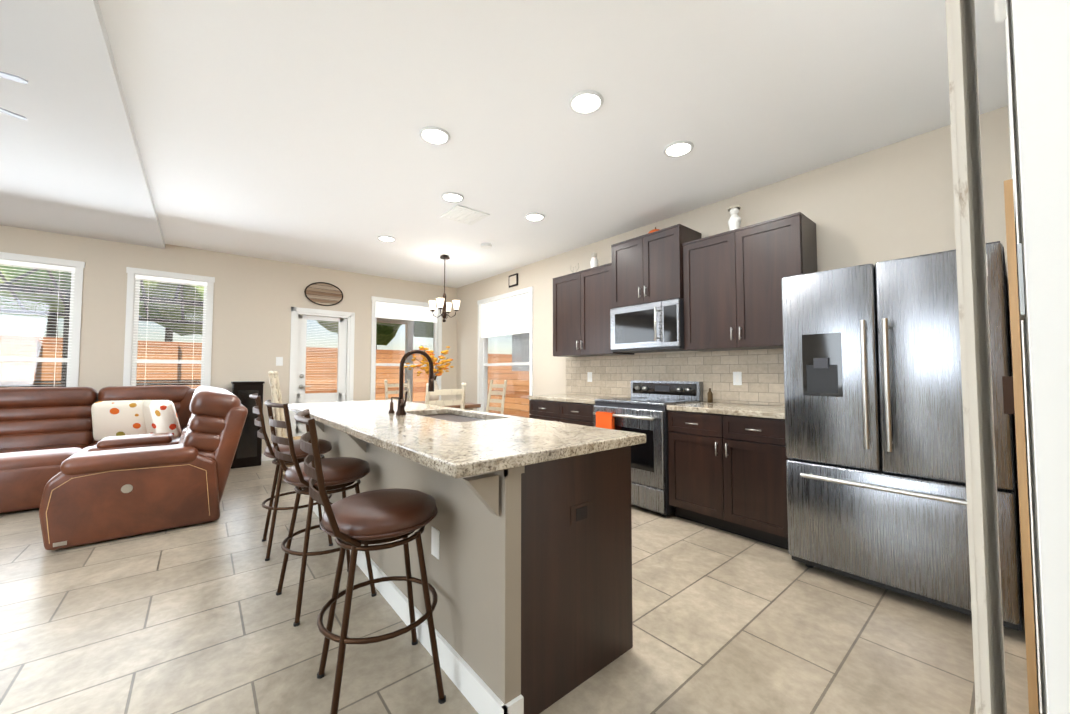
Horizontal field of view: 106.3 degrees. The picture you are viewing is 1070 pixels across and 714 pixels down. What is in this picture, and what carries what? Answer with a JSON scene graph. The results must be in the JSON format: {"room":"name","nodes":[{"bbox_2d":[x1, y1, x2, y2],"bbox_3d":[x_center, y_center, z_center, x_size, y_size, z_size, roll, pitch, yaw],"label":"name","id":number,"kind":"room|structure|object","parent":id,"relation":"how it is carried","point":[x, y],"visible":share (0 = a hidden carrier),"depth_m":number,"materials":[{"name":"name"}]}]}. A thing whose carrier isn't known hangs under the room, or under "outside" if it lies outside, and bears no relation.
{"room":"open-plan kitchen","nodes":[
{"label":"open-plan kitchen","id":0,"kind":"room"},
{"bbox_2d":[0,0,164,248],"bbox_3d":[-3.501,-1.639,-0.001,4.730,0.300,8.900,2,-3,-40],"label":"ceiling","id":1,"kind":"structure","parent":0,"point":[71,162],"depth_m":2.50,"materials":[{"name":"paint"}]},
{"bbox_2d":[0,71,27,119],"bbox_3d":[-2.741,-1.270,1.284,1.451,0.335,1.452,2,-3,-40],"label":"ceiling fan","id":2,"kind":"object","parent":1,"relation":"hanging from","point":[13,78],"visible":1,"depth_m":1.69,"materials":[{"name":"grey"}]},
{"bbox_2d":[0,225,456,452],"bbox_3d":[-4.735,-0.092,4.606,8.800,2.900,0.150,2,-3,-40],"label":"wall","id":3,"kind":"structure","parent":0,"point":[255,300],"depth_m":5.22,"materials":[{"name":"paint"}]},
{"bbox_2d":[0,252,84,387],"bbox_3d":[-5.348,0.042,4.031,1.080,2.185,0.170,2,-3,-40],"label":"window","id":4,"kind":"structure","parent":3,"relation":"in","point":[43,267],"depth_m":4.25,"materials":[{"name":"white plastic"}]},
{"bbox_2d":[123,267,214,388],"bbox_3d":[-4.391,0.074,4.827,0.810,2.185,0.170,2,-3,-40],"label":"window","id":5,"kind":"structure","parent":3,"relation":"in","point":[135,360],"depth_m":4.81,"materials":[{"name":"white plastic"}]},
{"bbox_2d":[261,453,273,460],"bbox_3d":[-3.740,1.336,5.268,0.830,0.100,0.013,2,-3,-40],"label":"baseboard","id":6,"kind":"structure","parent":3,"relation":"attached to","point":[264,457],"depth_m":5.36,"materials":[{"name":"white wood"}]},
{"bbox_2d":[276,357,282,365],"bbox_3d":[-3.512,0.059,5.515,0.080,0.120,0.005,2,-3,-40],"label":"light switch","id":7,"kind":"object","parent":3,"relation":"attached to","point":[279,361],"visible":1,"depth_m":5.51,"materials":[{"name":"white plastic"}]},
{"bbox_2d":[296,315,346,435],"bbox_3d":[-3.124,0.401,5.888,0.652,1.993,0.100,2,-3,-40],"label":"patio door","id":8,"kind":"structure","parent":3,"relation":"in","point":[310,397],"depth_m":5.88,"materials":[{"name":"white"}]},
{"bbox_2d":[289,307,354,436],"bbox_3d":[-3.128,0.360,5.894,0.840,2.100,0.138,2,-3,-40],"label":"door frame","id":9,"kind":"structure","parent":3,"relation":"attached to","point":[348,316],"depth_m":5.79,"materials":[{"name":"white wood"}]},
{"bbox_2d":[304,282,342,305],"bbox_3d":[-3.089,-0.921,5.883,0.516,0.346,0.029,2,-3,-40],"label":"family sign","id":10,"kind":"object","parent":3,"relation":"attached to","point":[323,294],"visible":0.96,"depth_m":5.87,"materials":[{"name":"brown wood"}]},
{"bbox_2d":[370,296,441,401],"bbox_3d":[-2.135,0.150,6.702,1.240,2.185,0.170,2,-3,-40],"label":"window","id":11,"kind":"structure","parent":3,"relation":"in","point":[401,312],"depth_m":6.67,"materials":[{"name":"white plastic"}]},
{"bbox_2d":[0,460,1039,713],"bbox_3d":[-1.937,1.281,1.184,8.800,0.120,8.900,2,-3,-40],"label":"floor","id":12,"kind":"structure","parent":0,"point":[196,618],"depth_m":1.80,"materials":[{"name":"tile"}]},
{"bbox_2d":[0,385,247,549],"bbox_3d":[-4.366,0.793,3.156,3.260,1.049,2.455,2,-3,-40],"label":"sectional sofa","id":13,"kind":"object","parent":12,"relation":"on","point":[82,465],"visible":1,"depth_m":3.21,"materials":[{"name":"leather"}]},
{"bbox_2d":[91,400,146,440],"bbox_3d":[-4.221,0.648,4.099,0.428,0.410,0.248,2,-3,-40],"label":"sofa pillow","id":14,"kind":"object","parent":13,"relation":"on","point":[121,417],"depth_m":4.04,"materials":[{"name":"fabric"}]},
{"bbox_2d":[142,400,180,437],"bbox_3d":[-3.936,0.652,4.193,0.373,0.408,0.411,2,-3,-40],"label":"sofa pillow","id":15,"kind":"object","parent":13,"relation":"on","point":[158,416],"depth_m":4.12,"materials":[{"name":"fabric"}]},
{"bbox_2d":[231,381,264,468],"bbox_3d":[-3.684,0.847,5.127,0.330,1.065,0.295,2,-3,-40],"label":"base cabinet","id":16,"kind":"object","parent":12,"relation":"on","point":[248,453],"visible":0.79,"depth_m":5.03,"materials":[{"name":"black wood"}]},
{"bbox_2d":[268,371,300,489],"bbox_3d":[-2.533,0.748,4.288,0.520,1.196,0.440,1,-3,-27],"label":"dining chair","id":17,"kind":"object","parent":12,"relation":"on","point":[276,395],"visible":0.44,"depth_m":4.08,"materials":[{"name":"white wood"}]},
{"bbox_2d":[249,393,332,560],"bbox_3d":[-1.676,0.769,2.766,0.504,1.033,0.420,2,-3,-37],"label":"bar stool","id":18,"kind":"object","parent":12,"relation":"on","point":[325,446],"visible":0.58,"depth_m":2.63,"materials":[{"name":"brown metal"}]},
{"bbox_2d":[264,400,376,626],"bbox_3d":[-1.135,0.743,2.117,0.504,1.033,0.420,2,-3,-44],"label":"bar stool","id":19,"kind":"object","parent":12,"relation":"on","point":[341,473],"visible":0.92,"depth_m":2.01,"materials":[{"name":"brown metal"}]},
{"bbox_2d":[294,409,445,713],"bbox_3d":[-0.616,0.718,1.494,0.504,1.033,0.420,1,-3,-32],"label":"bar stool","id":20,"kind":"object","parent":12,"relation":"on","point":[357,520],"visible":1,"depth_m":1.40,"materials":[{"name":"brown metal"}]},
{"bbox_2d":[384,379,410,401],"bbox_3d":[-1.999,0.881,6.121,0.440,1.077,0.520,2,-3,-45],"label":"dining chair","id":21,"kind":"object","parent":12,"relation":"on","point":[387,385],"visible":0.29,"depth_m":6.30,"materials":[{"name":"white wood"}]},
{"bbox_2d":[425,383,465,408],"bbox_3d":[-1.017,0.805,4.235,0.440,1.077,0.520,1,-3,-32],"label":"dining chair","id":22,"kind":"object","parent":12,"relation":"on","point":[461,401],"visible":0.23,"depth_m":4.04,"materials":[{"name":"white wood"}]},
{"bbox_2d":[416,401,480,409],"bbox_3d":[-1.652,0.993,5.078,1.640,0.770,1.000,2,-3,-40],"label":"dining table","id":23,"kind":"object","parent":12,"relation":"on","point":[469,406],"depth_m":5.17,"materials":[{"name":"brown wood"}]},
{"bbox_2d":[399,345,453,400],"bbox_3d":[-1.454,0.227,5.636,0.774,0.806,0.590,2,-3,-40],"label":"vase","id":24,"kind":"object","parent":23,"relation":"on","point":[439,371],"visible":0.71,"depth_m":5.60,"materials":[{"name":"orange plant"}]},
{"bbox_2d":[313,421,632,713],"bbox_3d":[-0.800,0.841,2.573,0.800,0.870,2.878,2,-3,-40],"label":"kitchen island","id":25,"kind":"object","parent":12,"relation":"on","point":[526,535],"depth_m":1.50,"materials":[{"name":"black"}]},
{"bbox_2d":[288,401,645,480],"bbox_3d":[-0.813,0.383,2.560,0.920,0.040,2.940,2,-3,-40],"label":"island countertop","id":26,"kind":"structure","parent":25,"relation":"on","point":[457,450],"depth_m":1.68,"materials":[{"name":"beige stone"}]},
{"bbox_2d":[388,397,391,412],"bbox_3d":[-0.927,0.314,2.637,0.071,0.104,0.040,2,-3,-40],"label":"soap dispenser","id":27,"kind":"object","parent":26,"relation":"on","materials":[{"name":"metal"}]},
{"bbox_2d":[392,349,433,416],"bbox_3d":[-0.745,0.157,2.548,0.252,0.412,0.123,2,-3,-40],"label":"faucet","id":28,"kind":"object","parent":26,"relation":"on","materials":[{"name":"brown metal"}]},
{"bbox_2d":[424,413,487,420],"bbox_3d":[-0.530,0.508,2.543,0.384,0.234,0.824,2,-3,-40],"label":"sink","id":29,"kind":"object","parent":26,"relation":"in","point":[447,416],"depth_m":2.74,"materials":[{"name":"grey metal"}]},
{"bbox_2d":[486,379,506,413],"bbox_3d":[-0.725,0.870,5.829,0.520,1.077,0.440,2,-3,-40],"label":"dining chair","id":30,"kind":"object","parent":12,"relation":"on","point":[491,392],"visible":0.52,"depth_m":6.01,"materials":[{"name":"white wood"}]},
{"bbox_2d":[528,394,615,426],"bbox_3d":[0.483,0.895,4.424,0.650,0.912,1.022,2,-3,-40],"label":"base cabinet","id":31,"kind":"object","parent":12,"relation":"on","point":[572,409],"visible":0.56,"depth_m":4.25,"materials":[{"name":"black wood"}]},
{"bbox_2d":[593,380,702,516],"bbox_3d":[1.016,0.775,3.706,0.724,1.095,0.756,2,-3,-40],"label":"range","id":32,"kind":"object","parent":12,"relation":"on","point":[643,409],"visible":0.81,"depth_m":3.41,"materials":[{"name":"grey metal"}]},
{"bbox_2d":[667,402,788,549],"bbox_3d":[1.588,0.842,3.096,0.650,0.912,0.896,2,-3,-40],"label":"base cabinet","id":33,"kind":"object","parent":12,"relation":"on","point":[727,466],"visible":0.83,"depth_m":2.88,"materials":[{"name":"black wood"}]},
{"bbox_2d":[707,388,712,402],"bbox_3d":[1.532,0.337,3.512,0.042,0.125,0.044,2,-3,-40],"label":"decorative bottle","id":34,"kind":"object","parent":33,"relation":"on","point":[709,396],"visible":1,"depth_m":3.50,"materials":[{"name":"brown"}]},
{"bbox_2d":[781,241,1021,630],"bbox_3d":[2.083,0.378,2.337,0.832,1.777,0.903,2,-3,-40],"label":"refrigerator","id":35,"kind":"object","parent":12,"relation":"on","point":[875,464],"visible":0.88,"depth_m":2.07,"materials":[{"name":"grey metal"}]},
{"bbox_2d":[1002,179,1038,713],"bbox_3d":[1.821,0.334,1.522,0.760,1.800,0.047,2,-3,-40],"label":"pantry panel","id":36,"kind":"object","parent":12,"relation":"on","point":[1013,402],"visible":1,"depth_m":1.27,"materials":[{"name":"brown wood"}]},
{"bbox_2d":[98,0,1007,287],"bbox_3d":[-0.119,-1.556,2.812,4.070,0.240,8.900,2,-3,-40],"label":"ceiling","id":37,"kind":"structure","parent":0,"point":[282,130],"depth_m":2.36,"materials":[{"name":"paint"}]},
{"bbox_2d":[377,235,395,241],"bbox_3d":[-1.704,-1.359,4.609,0.198,0.019,0.198,2,-3,-40],"label":"recessed light","id":38,"kind":"object","parent":37,"relation":"in","point":[384,238],"visible":1,"depth_m":4.60,"materials":[{"name":"white plastic"}]},
{"bbox_2d":[419,126,449,144],"bbox_3d":[-0.652,-1.440,2.611,0.198,0.019,0.198,2,-3,-40],"label":"recessed light","id":39,"kind":"object","parent":37,"relation":"in","point":[433,135],"visible":1,"depth_m":2.60,"materials":[{"name":"white plastic"}]},
{"bbox_2d":[429,255,459,321],"bbox_3d":[-1.187,-0.895,5.268,0.330,0.882,0.328,2,-3,-40],"label":"dining chandelier","id":40,"kind":"object","parent":37,"relation":"hanging from","point":[443,304],"visible":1,"depth_m":5.24,"materials":[{"name":"white glass"}]},
{"bbox_2d":[441,192,463,202],"bbox_3d":[-0.724,-1.403,3.526,0.198,0.019,0.198,2,-3,-40],"label":"recessed light","id":41,"kind":"object","parent":37,"relation":"in","point":[452,197],"visible":0.98,"depth_m":3.52,"materials":[{"name":"white plastic"}]},
{"bbox_2d":[440,205,489,224],"bbox_3d":[-0.687,-1.382,3.927,0.350,0.015,0.350,2,-3,-40],"label":"ceiling vent","id":42,"kind":"object","parent":37,"relation":"in","point":[463,214],"visible":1,"depth_m":3.90,"materials":[{"name":"white metal"}]},
{"bbox_2d":[481,243,491,248],"bbox_3d":[-0.583,-1.336,4.825,0.130,0.034,0.130,2,-3,-40],"label":"smoke detector","id":43,"kind":"object","parent":37,"relation":"attached to","point":[486,245],"visible":1,"depth_m":4.79,"materials":[{"name":"white plastic"}]},
{"bbox_2d":[525,213,544,221],"bbox_3d":[-0.001,-1.385,3.971,0.198,0.019,0.198,2,-3,-40],"label":"recessed light","id":44,"kind":"object","parent":37,"relation":"in","point":[534,217],"visible":1,"depth_m":3.96,"materials":[{"name":"white plastic"}]},
{"bbox_2d":[569,90,603,114],"bbox_3d":[0.292,-1.453,2.291,0.198,0.019,0.198,2,-3,-40],"label":"recessed light","id":45,"kind":"object","parent":37,"relation":"in","point":[584,102],"visible":0.98,"depth_m":2.29,"materials":[{"name":"white plastic"}]},
{"bbox_2d":[663,140,693,157],"bbox_3d":[0.989,-1.433,2.766,0.198,0.019,0.198,2,-3,-40],"label":"recessed light","id":46,"kind":"object","parent":37,"relation":"in","point":[681,148],"visible":1,"depth_m":2.76,"materials":[{"name":"white plastic"}]},
{"bbox_2d":[456,106,1022,583],"bbox_3d":[0.764,-0.086,4.758,0.150,2.900,6.650,2,-3,-40],"label":"wall","id":47,"kind":"structure","parent":0,"point":[886,202],"depth_m":2.89,"materials":[{"name":"paint"}]},
{"bbox_2d":[477,286,532,416],"bbox_3d":[-0.463,0.128,6.155,0.170,2.185,1.470,2,-3,-40],"label":"window","id":48,"kind":"structure","parent":47,"relation":"in","point":[507,316],"depth_m":6.21,"materials":[{"name":"white plastic"}]},
{"bbox_2d":[509,273,517,287],"bbox_3d":[-0.323,-1.138,5.971,0.021,0.180,0.220,2,-3,-40],"label":"framed picture","id":49,"kind":"object","parent":47,"relation":"attached to","point":[513,280],"visible":1,"depth_m":5.95,"materials":[{"name":"white paper"}]},
{"bbox_2d":[553,263,633,356],"bbox_3d":[0.622,-0.482,4.524,0.380,0.932,0.912,2,-3,-40],"label":"upper cabinet","id":50,"kind":"object","parent":47,"relation":"attached to","point":[582,303],"visible":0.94,"depth_m":4.39,"materials":[{"name":"brown wood"}]},
{"bbox_2d":[590,252,598,267],"bbox_3d":[0.669,-1.068,4.529,0.100,0.234,0.100,2,-3,-40],"label":"decorative figurine","id":51,"kind":"object","parent":50,"relation":"on","point":[594,261],"visible":0.77,"depth_m":4.50,"materials":[{"name":"white ceramic"}]},
{"bbox_2d":[611,224,700,308],"bbox_3d":[1.148,-0.819,3.881,0.410,0.650,0.758,2,-3,-40],"label":"upper cabinet","id":52,"kind":"object","parent":47,"relation":"attached to","point":[647,268],"visible":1,"depth_m":3.72,"materials":[{"name":"brown wood"}]},
{"bbox_2d":[610,299,687,352],"bbox_3d":[1.128,-0.273,3.842,0.451,0.430,0.750,2,-3,-40],"label":"microwave","id":53,"kind":"object","parent":52,"relation":"attached to","point":[651,327],"visible":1,"depth_m":3.68,"materials":[{"name":"grey metal"}]},
{"bbox_2d":[566,348,784,405],"bbox_3d":[1.261,0.193,4.021,0.011,0.454,2.720,2,-3,-40],"label":"tile backsplash","id":54,"kind":"structure","parent":47,"relation":"attached to","point":[762,370],"depth_m":3.72,"materials":[{"name":"beige tile"}]},
{"bbox_2d":[587,372,591,381],"bbox_3d":[0.647,0.236,4.745,0.005,0.115,0.070,2,-3,-40],"label":"outlet","id":55,"kind":"object","parent":54,"relation":"attached to","point":[589,376],"visible":1,"depth_m":4.74,"materials":[{"name":"white plastic"}]},
{"bbox_2d":[733,372,741,384],"bbox_3d":[1.734,0.183,3.439,0.005,0.115,0.070,2,-3,-40],"label":"outlet","id":56,"kind":"object","parent":54,"relation":"attached to","point":[737,378],"visible":1,"depth_m":3.44,"materials":[{"name":"white plastic"}]},
{"bbox_2d":[682,212,816,351],"bbox_3d":[1.692,-0.534,3.238,0.380,0.932,0.896,2,-3,-40],"label":"upper cabinet","id":57,"kind":"object","parent":47,"relation":"attached to","point":[732,288],"visible":0.9,"depth_m":3.10,"materials":[{"name":"brown wood"}]},
{"bbox_2d":[728,205,740,230],"bbox_3d":[1.662,-1.132,3.337,0.100,0.265,0.107,2,-3,-40],"label":"statue","id":58,"kind":"object","parent":57,"relation":"on","point":[734,221],"visible":0.83,"depth_m":3.31,"materials":[{"name":"white ceramic"}]},
{"bbox_2d":[994,0,1069,713],"bbox_3d":[1.748,-0.223,1.366,2.680,2.900,0.172,2,-3,-40],"label":"wall","id":59,"kind":"structure","parent":0,"point":[1037,34],"depth_m":0.54,"materials":[{"name":"paint"}]},
{"bbox_2d":[1017,243,1024,319],"bbox_3d":[0.855,-0.129,0.706,0.110,0.120,0.005,2,-3,-40],"label":"switch plate","id":60,"kind":"object","parent":59,"relation":"attached to","point":[1020,282],"visible":1,"depth_m":0.67,"materials":[{"name":"white plastic"}]},
{"bbox_3d":[0.958,-1.060,0.887,0.800,0.085,0.052,2,-3,-40],"label":"barn door rail","id":61,"kind":"object","parent":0,"visible":0},
{"bbox_2d":[945,0,1006,713],"bbox_3d":[0.932,0.000,0.840,0.625,2.382,0.059,2,-3,-40],"label":"barn door","id":62,"kind":"structure","parent":61,"relation":"hanging from","point":[984,559],"depth_m":0.66,"materials":[{"name":"white wood"}]},
{"label":"outside","id":63,"kind":"structure","parent":0,"visible":0},
{"bbox_3d":[-3.342,1.459,5.605,55.000,0.080,60.000,2,-3,-40],"label":"lawn","id":64,"kind":"structure","parent":63,"visible":0},
{"bbox_2d":[0,265,70,337],"bbox_3d":[-11.315,-1.464,9.553,3.535,6.041,3.871,2,-3,-40],"label":"tree","id":65,"kind":"object","parent":64,"relation":"on","point":[6,273],"depth_m":8.89,"materials":[{"name":"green plant"}]},
{"bbox_2d":[0,268,202,387],"bbox_3d":[-6.958,0.011,6.298,3.120,2.830,3.070,2,-3,-40],"label":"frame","id":66,"kind":"object","parent":64,"relation":"on","point":[65,354],"depth_m":5.73,"materials":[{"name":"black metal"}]},
{"bbox_2d":[139,280,194,341],"bbox_3d":[-12.524,-2.188,13.693,4.695,7.821,4.731,2,-3,-40],"label":"tree","id":67,"kind":"object","parent":64,"relation":"on","point":[168,334],"depth_m":12.77,"materials":[{"name":"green plant"}]},
{"bbox_2d":[154,282,203,334],"bbox_3d":[-9.439,-1.709,13.221,4.551,6.825,4.130,2,-3,-40],"label":"tree","id":68,"kind":"object","parent":64,"relation":"on","point":[172,314],"depth_m":11.63,"materials":[{"name":"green plant"}]},
{"bbox_2d":[0,336,511,401],"bbox_3d":[-6.805,0.636,9.766,23.050,1.860,0.130,2,-3,-40],"label":"fence","id":69,"kind":"object","parent":64,"relation":"on","point":[28,373],"depth_m":8.91,"materials":[{"name":"brown wood"}]},
{"bbox_2d":[316,320,401,348],"bbox_3d":[-5.656,-0.902,13.304,3.218,5.220,2.690,2,-3,-40],"label":"tree","id":70,"kind":"object","parent":64,"relation":"on","point":[386,327],"depth_m":13.07,"materials":[{"name":"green plant"}]},
{"bbox_2d":[413,321,433,337],"bbox_3d":[-3.647,-1.221,16.166,3.855,6.087,3.824,2,-3,-40],"label":"tree","id":71,"kind":"object","parent":64,"relation":"on","point":[423,328],"depth_m":14.60,"materials":[{"name":"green plant"}]},
{"bbox_2d":[488,371,528,417],"bbox_3d":[3.118,0.781,5.413,0.050,1.220,19.400,2,-3,-40],"label":"fence","id":72,"kind":"object","parent":64,"relation":"on","point":[515,401],"depth_m":9.76,"materials":[{"name":"brown wood"}]},
{"bbox_2d":[512,333,528,370],"bbox_3d":[6.546,-2.025,9.422,7.100,7.150,15.800,2,-3,-40],"label":"neighbouring house","id":73,"kind":"structure","parent":64,"relation":"on","point":[519,341],"depth_m":12.68,"materials":[{"name":"grey"}]},
{"bbox_3d":[-3.478,1.498,7.802,3.600,0.020,3.250,2,-3,-40],"label":"patio slab","id":74,"kind":"object","parent":64,"relation":"on","visible":0},
{"bbox_2d":[376,318,413,401],"bbox_3d":[-3.465,0.138,7.841,3.500,2.700,3.190,2,-3,-40],"label":"patio cover","id":75,"kind":"object","parent":74,"relation":"on","point":[409,347],"depth_m":10.00,"materials":[{"name":"grey"}]}
]}

